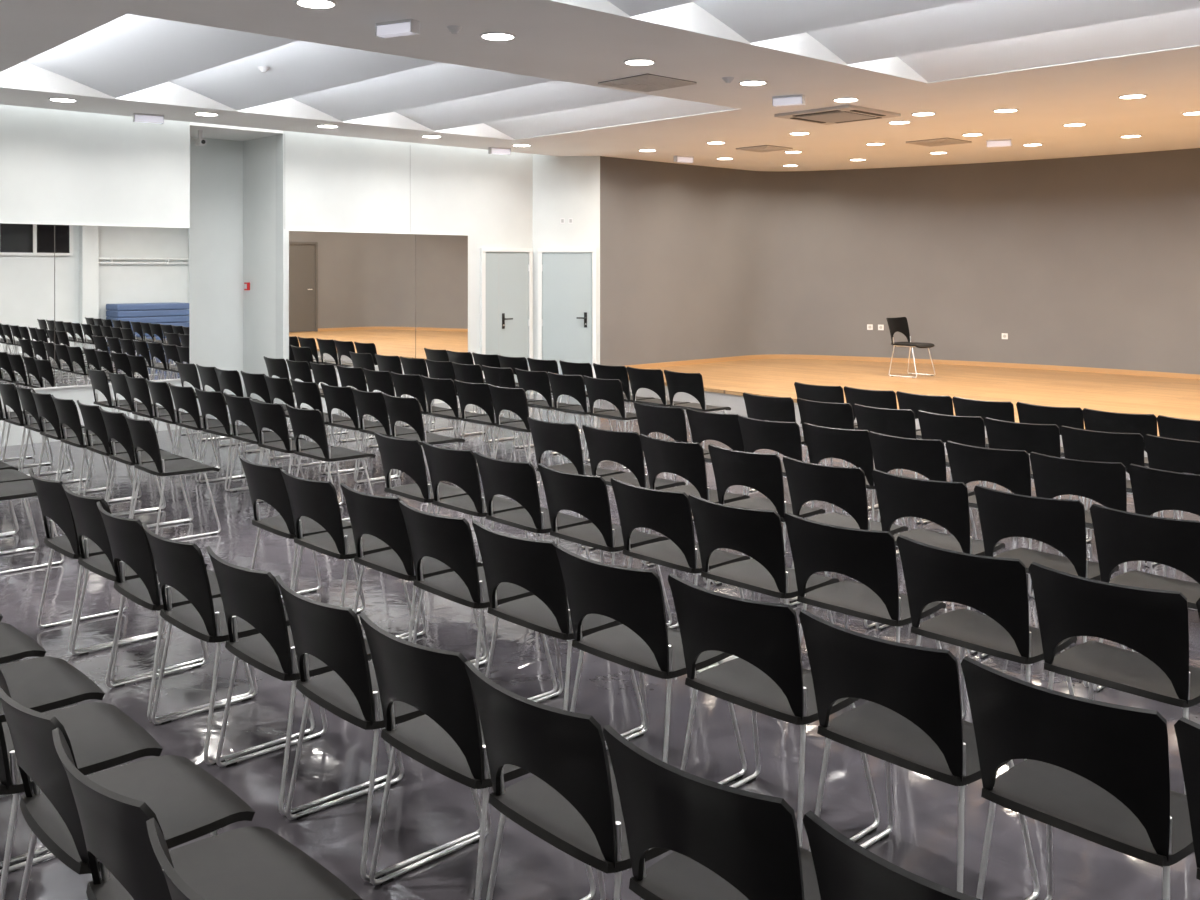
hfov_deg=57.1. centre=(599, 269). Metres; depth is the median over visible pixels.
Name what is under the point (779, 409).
chair
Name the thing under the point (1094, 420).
chair
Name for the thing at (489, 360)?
chair
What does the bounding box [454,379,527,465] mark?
chair
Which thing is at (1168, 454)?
chair
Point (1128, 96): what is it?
recessed light
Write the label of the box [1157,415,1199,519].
chair
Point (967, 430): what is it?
chair
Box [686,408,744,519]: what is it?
chair
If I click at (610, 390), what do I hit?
chair
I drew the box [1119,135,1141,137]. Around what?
recessed light
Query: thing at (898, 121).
recessed light
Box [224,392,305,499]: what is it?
chair
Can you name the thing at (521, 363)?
chair
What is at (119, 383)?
chair
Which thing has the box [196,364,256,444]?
chair
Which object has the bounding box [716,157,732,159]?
recessed light
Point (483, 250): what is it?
frame
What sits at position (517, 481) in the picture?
chair
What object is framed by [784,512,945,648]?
chair
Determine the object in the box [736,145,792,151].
ceiling vent
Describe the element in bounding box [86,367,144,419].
chair
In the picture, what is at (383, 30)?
emergency light
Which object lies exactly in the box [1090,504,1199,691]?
chair
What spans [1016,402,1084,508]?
chair
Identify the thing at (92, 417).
chair
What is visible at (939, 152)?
recessed light
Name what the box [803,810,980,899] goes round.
chair
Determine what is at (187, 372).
chair
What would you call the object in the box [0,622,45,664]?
chair
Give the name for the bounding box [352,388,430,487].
chair
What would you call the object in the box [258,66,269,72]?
smoke detector
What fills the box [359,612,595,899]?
chair
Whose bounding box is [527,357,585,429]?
chair
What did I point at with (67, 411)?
chair
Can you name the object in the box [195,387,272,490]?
chair
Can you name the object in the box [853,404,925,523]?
chair
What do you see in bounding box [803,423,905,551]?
chair
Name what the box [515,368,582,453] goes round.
chair
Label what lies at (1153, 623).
chair
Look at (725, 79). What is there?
smoke detector
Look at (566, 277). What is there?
leaf
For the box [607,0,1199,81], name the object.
panels
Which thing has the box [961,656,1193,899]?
chair
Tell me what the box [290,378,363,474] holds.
chair
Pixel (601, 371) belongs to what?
chair
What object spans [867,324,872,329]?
wall outlet
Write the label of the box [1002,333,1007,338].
wall outlet
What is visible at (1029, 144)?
recessed light
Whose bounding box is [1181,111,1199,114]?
recessed light
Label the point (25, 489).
chair
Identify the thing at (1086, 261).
wall
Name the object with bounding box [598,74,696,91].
ceiling vent
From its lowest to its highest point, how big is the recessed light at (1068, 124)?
0.010 m
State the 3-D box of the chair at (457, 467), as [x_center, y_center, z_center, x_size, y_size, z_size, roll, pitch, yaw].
[-0.706,1.408,6.423,0.551,0.824,0.510,0,0,-43]
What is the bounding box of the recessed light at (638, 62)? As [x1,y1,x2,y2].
[623,59,655,65]
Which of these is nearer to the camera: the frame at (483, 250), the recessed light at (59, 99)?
the recessed light at (59, 99)
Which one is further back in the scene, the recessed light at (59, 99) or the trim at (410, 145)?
the trim at (410, 145)
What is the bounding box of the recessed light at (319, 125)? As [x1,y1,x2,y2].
[316,124,338,127]
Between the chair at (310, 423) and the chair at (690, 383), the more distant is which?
the chair at (690, 383)
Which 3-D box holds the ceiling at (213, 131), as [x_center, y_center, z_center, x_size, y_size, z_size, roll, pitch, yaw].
[-4.675,-2.025,13.490,1.160,0.710,1.099,0,0,-43]
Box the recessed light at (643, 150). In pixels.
[638,149,655,151]
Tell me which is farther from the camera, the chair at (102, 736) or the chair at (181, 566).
the chair at (181, 566)
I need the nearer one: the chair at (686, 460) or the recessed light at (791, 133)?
the chair at (686, 460)
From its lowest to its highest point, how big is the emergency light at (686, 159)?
0.090 m
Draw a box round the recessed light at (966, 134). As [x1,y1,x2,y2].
[961,133,982,135]
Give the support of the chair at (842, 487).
on the floor
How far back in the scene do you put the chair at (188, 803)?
2.74 m
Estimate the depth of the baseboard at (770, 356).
17.23 m
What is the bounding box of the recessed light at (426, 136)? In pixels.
[421,135,441,137]
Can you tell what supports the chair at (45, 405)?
on the floor
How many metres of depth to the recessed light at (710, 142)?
14.36 m
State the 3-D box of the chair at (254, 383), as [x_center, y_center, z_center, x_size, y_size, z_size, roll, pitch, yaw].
[-3.223,1.408,10.906,0.551,0.824,0.510,0,0,-44]
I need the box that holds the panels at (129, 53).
[24,14,737,138]
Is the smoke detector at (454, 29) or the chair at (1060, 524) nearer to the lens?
the chair at (1060, 524)
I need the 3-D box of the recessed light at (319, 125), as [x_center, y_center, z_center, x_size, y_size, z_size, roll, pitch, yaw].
[-3.151,-1.665,12.751,0.260,0.010,0.260,0,0,-43]
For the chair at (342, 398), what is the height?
0.824 m
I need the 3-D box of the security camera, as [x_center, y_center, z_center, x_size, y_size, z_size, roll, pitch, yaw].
[-4.768,-1.580,13.164,0.070,0.180,0.150,0,0,-43]
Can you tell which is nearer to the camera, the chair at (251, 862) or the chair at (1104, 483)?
the chair at (251, 862)
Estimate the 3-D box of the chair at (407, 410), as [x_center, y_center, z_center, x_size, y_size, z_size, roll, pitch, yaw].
[-1.425,1.408,8.929,0.551,0.824,0.510,0,0,-43]
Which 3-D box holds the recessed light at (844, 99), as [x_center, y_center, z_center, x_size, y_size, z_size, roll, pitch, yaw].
[2.407,-1.665,10.785,0.260,0.010,0.260,0,0,-43]
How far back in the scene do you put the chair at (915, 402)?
8.88 m
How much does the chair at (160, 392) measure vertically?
0.824 m
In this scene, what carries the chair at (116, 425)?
on the floor
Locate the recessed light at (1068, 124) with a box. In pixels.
[1063,123,1086,125]
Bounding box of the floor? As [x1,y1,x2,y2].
[0,394,1199,899]
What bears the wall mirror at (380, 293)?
attached to the wall at (324, 182)
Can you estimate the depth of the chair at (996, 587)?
3.98 m
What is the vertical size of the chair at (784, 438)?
0.824 m
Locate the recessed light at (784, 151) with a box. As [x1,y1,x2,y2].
[784,151,802,152]
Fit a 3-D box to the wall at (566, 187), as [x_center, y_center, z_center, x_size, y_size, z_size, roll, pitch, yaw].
[-0.491,-0.280,16.262,0.841,4.200,0.841,0,0,-43]
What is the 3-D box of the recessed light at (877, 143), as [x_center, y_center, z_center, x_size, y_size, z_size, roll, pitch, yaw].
[3.640,-1.665,14.564,0.260,0.010,0.260,0,0,-43]
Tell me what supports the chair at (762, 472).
on the floor
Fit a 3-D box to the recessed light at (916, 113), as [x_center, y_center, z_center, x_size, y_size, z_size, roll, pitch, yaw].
[3.452,-1.665,11.761,0.260,0.010,0.260,0,0,-43]
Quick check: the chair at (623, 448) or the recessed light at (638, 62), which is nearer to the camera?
the chair at (623, 448)
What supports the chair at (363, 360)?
on the floor
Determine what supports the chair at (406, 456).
on the floor
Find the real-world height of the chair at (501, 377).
0.824 m
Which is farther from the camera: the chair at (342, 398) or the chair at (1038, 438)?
the chair at (342, 398)
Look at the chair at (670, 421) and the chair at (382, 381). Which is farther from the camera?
the chair at (382, 381)
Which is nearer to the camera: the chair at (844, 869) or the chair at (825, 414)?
the chair at (844, 869)
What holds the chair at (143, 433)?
on the floor
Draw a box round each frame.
[480,247,532,394]
[538,248,596,393]
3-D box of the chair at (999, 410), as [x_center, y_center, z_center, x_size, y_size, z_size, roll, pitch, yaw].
[3.123,1.408,8.676,0.551,0.824,0.510,0,0,-42]
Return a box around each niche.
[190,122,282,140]
[190,135,275,413]
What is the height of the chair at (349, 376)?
0.824 m
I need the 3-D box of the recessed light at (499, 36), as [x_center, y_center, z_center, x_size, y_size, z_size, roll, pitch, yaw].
[-0.729,-1.665,7.857,0.260,0.010,0.260,0,0,-43]
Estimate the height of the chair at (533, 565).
0.824 m
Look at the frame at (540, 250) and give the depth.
16.11 m
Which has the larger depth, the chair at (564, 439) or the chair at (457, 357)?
the chair at (457, 357)
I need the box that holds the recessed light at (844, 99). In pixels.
[833,97,858,101]
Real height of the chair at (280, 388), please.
0.824 m
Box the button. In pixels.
[244,282,249,289]
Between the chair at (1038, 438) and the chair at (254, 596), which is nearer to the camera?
the chair at (254, 596)
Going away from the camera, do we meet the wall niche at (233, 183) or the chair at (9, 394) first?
the chair at (9, 394)
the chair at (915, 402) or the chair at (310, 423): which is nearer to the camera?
the chair at (310, 423)
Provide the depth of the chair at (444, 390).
10.24 m
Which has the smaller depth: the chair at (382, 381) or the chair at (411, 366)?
the chair at (382, 381)
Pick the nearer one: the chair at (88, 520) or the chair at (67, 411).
the chair at (88, 520)
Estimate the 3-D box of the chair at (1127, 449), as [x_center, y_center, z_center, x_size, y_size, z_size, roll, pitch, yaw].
[3.294,1.408,7.056,0.551,0.824,0.510,0,0,-44]
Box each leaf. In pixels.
[486,252,527,394]
[542,252,591,389]
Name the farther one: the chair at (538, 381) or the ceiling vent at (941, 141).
the ceiling vent at (941, 141)
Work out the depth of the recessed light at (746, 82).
9.76 m
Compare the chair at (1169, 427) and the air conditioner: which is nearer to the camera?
the chair at (1169, 427)
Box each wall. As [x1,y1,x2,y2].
[0,104,532,446]
[533,154,599,393]
[600,148,1199,374]
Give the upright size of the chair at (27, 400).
0.824 m
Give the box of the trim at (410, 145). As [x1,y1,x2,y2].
[410,145,410,232]
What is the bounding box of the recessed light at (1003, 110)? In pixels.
[992,108,1018,112]
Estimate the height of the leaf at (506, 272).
2.076 m
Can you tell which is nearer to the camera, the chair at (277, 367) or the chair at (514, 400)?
the chair at (514, 400)
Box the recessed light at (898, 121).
[888,120,910,123]
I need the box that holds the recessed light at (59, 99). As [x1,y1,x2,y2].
[48,97,77,101]
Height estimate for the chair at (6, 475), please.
0.824 m
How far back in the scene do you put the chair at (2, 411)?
10.33 m
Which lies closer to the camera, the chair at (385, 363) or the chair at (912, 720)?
the chair at (912, 720)
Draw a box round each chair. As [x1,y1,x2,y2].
[0,383,70,474]
[0,399,49,466]
[0,461,18,534]
[0,469,35,551]
[0,480,63,573]
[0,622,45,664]
[0,657,104,867]
[0,669,254,899]
[0,702,162,899]
[15,384,92,481]
[29,468,159,651]
[31,389,110,491]
[51,395,135,499]
[52,727,362,899]
[62,483,208,682]
[77,400,163,513]
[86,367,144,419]
[97,501,253,721]
[99,406,190,525]
[107,371,171,442]
[124,413,220,539]
[125,374,194,459]
[142,522,314,764]
[146,378,218,467]
[146,817,204,899]
[168,383,244,482]
[175,361,230,439]
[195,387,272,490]
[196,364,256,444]
[206,546,394,815]
[214,367,265,451]
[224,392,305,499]
[239,455,361,609]
[240,371,306,457]
[249,398,333,502]
[264,356,319,430]
[264,375,331,466]
[275,575,481,880]
[280,468,415,637]
[285,404,375,520]
[286,359,346,433]
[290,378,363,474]
[310,362,371,441]
[320,383,397,481]
[336,365,397,446]
[340,482,485,662]
[349,351,380,421]
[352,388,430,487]
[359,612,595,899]
[363,368,424,447]
[374,431,478,546]
[375,354,426,425]
[383,393,464,475]
[391,372,459,449]
[399,500,556,700]
[400,356,449,430]
[421,375,491,456]
[421,441,528,562]
[424,348,475,411]
[425,359,485,434]
[447,350,499,415]
[452,362,513,441]
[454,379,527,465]
[465,660,668,899]
[472,352,517,416]
[472,520,644,744]
[474,451,591,558]
[482,365,543,447]
[488,384,563,482]
[498,355,555,419]
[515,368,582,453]
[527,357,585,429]
[527,417,624,548]
[538,463,671,626]
[548,372,613,460]
[556,545,746,784]
[559,360,621,431]
[582,424,685,563]
[583,376,650,468]
[593,363,657,438]
[603,724,820,899]
[611,477,749,669]
[627,366,692,442]
[634,402,709,517]
[640,434,752,583]
[664,370,730,448]
[668,573,879,847]
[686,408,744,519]
[688,494,838,673]
[708,444,827,602]
[738,415,834,511]
[743,392,822,491]
[783,456,907,628]
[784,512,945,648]
[794,382,857,466]
[797,398,877,507]
[799,609,1039,899]
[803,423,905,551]
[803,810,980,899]
[844,386,924,478]
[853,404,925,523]
[868,431,977,553]
[872,469,1004,654]
[886,317,934,377]
[896,391,981,485]
[896,535,1076,759]
[917,410,1009,523]
[945,440,1062,596]
[952,396,1014,485]
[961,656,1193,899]
[974,485,1124,686]
[984,417,1087,539]
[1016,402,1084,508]
[1029,452,1153,597]
[1029,562,1199,794]
[1060,426,1163,566]
[1082,408,1179,518]
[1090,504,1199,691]
[1128,464,1199,576]
[1144,434,1199,566]
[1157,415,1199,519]
[1174,717,1199,879]
[1196,598,1199,620]
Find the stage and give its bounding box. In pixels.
[623,359,1199,456]
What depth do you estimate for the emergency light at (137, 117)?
11.79 m
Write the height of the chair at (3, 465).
0.824 m
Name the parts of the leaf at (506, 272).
handle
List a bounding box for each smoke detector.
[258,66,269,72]
[447,25,461,33]
[722,77,733,82]
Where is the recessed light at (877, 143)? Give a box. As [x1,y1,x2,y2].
[866,142,884,144]
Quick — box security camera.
[195,130,205,145]
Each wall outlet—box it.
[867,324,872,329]
[878,325,883,329]
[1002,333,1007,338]
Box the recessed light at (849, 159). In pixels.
[849,159,866,160]
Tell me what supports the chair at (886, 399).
on the floor
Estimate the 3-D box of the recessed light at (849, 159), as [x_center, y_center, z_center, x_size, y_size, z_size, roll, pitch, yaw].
[3.895,-1.665,16.635,0.260,0.010,0.260,0,0,-43]
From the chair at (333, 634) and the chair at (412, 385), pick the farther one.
the chair at (412, 385)
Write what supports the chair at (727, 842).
on the floor
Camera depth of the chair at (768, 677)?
3.46 m
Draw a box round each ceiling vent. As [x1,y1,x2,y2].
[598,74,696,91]
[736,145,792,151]
[906,138,971,146]
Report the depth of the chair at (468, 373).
11.75 m
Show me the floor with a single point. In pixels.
(426, 810)
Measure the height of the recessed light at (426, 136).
0.010 m
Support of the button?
attached to the wall niche at (233, 183)
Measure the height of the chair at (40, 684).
0.824 m
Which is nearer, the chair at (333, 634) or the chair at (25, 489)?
the chair at (333, 634)
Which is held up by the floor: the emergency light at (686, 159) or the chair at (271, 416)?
the chair at (271, 416)
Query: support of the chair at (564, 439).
on the floor
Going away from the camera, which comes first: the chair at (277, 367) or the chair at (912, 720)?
the chair at (912, 720)
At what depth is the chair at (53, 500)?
5.31 m
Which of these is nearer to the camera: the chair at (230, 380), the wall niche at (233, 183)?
the chair at (230, 380)
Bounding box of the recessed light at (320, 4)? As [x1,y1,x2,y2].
[294,0,336,8]
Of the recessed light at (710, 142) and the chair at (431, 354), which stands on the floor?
the chair at (431, 354)
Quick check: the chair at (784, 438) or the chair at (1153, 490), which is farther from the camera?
the chair at (784, 438)
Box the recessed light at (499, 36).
[480,32,515,40]
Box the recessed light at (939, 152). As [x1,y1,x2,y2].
[929,151,947,153]
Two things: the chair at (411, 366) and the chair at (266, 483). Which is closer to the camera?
the chair at (266, 483)
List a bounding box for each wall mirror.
[0,222,189,389]
[289,230,467,372]
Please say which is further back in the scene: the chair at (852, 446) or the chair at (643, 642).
the chair at (852, 446)
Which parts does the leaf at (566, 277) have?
handle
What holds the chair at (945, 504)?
on the floor
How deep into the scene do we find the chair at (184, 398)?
9.53 m
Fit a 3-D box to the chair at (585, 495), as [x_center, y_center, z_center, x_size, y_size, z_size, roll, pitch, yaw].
[0.019,1.408,5.659,0.551,0.824,0.510,0,0,-42]
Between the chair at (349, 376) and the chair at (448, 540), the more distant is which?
the chair at (349, 376)
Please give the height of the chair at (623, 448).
0.824 m
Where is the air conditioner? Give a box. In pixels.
[774,104,900,124]
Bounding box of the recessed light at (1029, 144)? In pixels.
[1023,143,1042,145]
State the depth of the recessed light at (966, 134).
13.51 m
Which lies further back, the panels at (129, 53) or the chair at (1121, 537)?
the panels at (129, 53)
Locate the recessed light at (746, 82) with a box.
[738,80,766,85]
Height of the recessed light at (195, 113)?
0.010 m
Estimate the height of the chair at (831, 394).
0.824 m
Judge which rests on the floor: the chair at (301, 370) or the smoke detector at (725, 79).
the chair at (301, 370)
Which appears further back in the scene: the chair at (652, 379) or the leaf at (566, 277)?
the leaf at (566, 277)
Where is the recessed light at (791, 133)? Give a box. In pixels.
[789,132,809,134]
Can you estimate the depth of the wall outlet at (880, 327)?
18.03 m
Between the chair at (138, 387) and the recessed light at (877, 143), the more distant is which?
the recessed light at (877, 143)
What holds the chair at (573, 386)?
on the floor
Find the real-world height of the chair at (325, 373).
0.824 m
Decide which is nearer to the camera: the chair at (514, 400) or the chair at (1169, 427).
the chair at (1169, 427)
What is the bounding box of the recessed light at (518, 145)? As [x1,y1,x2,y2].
[512,144,530,146]
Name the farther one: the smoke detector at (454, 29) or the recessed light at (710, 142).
the recessed light at (710, 142)
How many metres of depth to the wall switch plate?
16.15 m
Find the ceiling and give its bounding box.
[0,0,1199,170]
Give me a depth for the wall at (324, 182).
13.54 m
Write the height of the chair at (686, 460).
0.824 m
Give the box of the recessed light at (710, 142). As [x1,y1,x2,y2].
[706,141,725,143]
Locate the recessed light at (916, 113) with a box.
[911,112,935,115]
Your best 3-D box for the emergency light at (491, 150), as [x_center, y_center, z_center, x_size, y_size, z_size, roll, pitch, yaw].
[-1.373,-1.625,15.068,0.300,0.090,0.090,0,0,-33]
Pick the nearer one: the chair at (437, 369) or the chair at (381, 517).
the chair at (381, 517)
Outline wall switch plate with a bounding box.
[560,218,572,223]
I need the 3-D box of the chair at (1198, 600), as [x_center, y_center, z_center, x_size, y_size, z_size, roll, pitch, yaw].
[2.168,1.408,3.345,0.551,0.824,0.510,0,0,-42]
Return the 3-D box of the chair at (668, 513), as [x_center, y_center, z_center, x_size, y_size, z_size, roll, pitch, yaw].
[0.389,1.408,5.277,0.551,0.824,0.510,0,0,-42]
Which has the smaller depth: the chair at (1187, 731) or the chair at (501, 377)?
the chair at (1187, 731)
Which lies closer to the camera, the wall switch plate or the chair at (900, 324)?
the chair at (900, 324)
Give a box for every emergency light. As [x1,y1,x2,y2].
[133,113,163,123]
[375,19,418,38]
[488,147,510,154]
[673,156,692,162]
[772,94,804,106]
[987,139,1011,147]
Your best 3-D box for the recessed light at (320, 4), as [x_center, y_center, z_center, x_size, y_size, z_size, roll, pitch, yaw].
[-1.774,-1.665,6.881,0.260,0.010,0.260,0,0,-43]
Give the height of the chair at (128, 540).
0.824 m
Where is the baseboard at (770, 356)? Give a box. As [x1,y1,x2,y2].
[625,354,1199,379]
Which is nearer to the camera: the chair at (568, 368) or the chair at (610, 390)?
the chair at (610, 390)
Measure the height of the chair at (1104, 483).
0.824 m
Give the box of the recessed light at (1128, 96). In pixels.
[1118,94,1146,98]
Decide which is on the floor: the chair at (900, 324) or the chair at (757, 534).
the chair at (757, 534)
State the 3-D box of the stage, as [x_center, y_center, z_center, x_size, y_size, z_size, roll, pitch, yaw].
[5.516,1.660,13.634,5.925,0.320,11.200,0,0,-43]
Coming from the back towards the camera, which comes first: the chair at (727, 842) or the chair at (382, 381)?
the chair at (382, 381)
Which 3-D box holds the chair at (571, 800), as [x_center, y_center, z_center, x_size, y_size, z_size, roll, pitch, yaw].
[-0.007,1.408,2.792,0.551,0.824,0.510,0,0,-42]
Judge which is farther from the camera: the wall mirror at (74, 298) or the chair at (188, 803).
the wall mirror at (74, 298)
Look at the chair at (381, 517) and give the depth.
4.98 m
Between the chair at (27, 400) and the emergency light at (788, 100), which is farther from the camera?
the emergency light at (788, 100)
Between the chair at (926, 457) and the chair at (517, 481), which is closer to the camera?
the chair at (517, 481)
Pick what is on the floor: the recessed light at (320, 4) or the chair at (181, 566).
the chair at (181, 566)
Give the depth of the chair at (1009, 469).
6.22 m
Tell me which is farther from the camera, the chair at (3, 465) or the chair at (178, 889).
the chair at (3, 465)
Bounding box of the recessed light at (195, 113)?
[194,112,218,115]
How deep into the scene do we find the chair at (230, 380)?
11.05 m
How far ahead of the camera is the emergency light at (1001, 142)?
14.11 m
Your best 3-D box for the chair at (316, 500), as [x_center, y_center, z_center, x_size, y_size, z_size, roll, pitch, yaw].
[-1.267,1.408,5.522,0.551,0.824,0.510,0,0,-43]

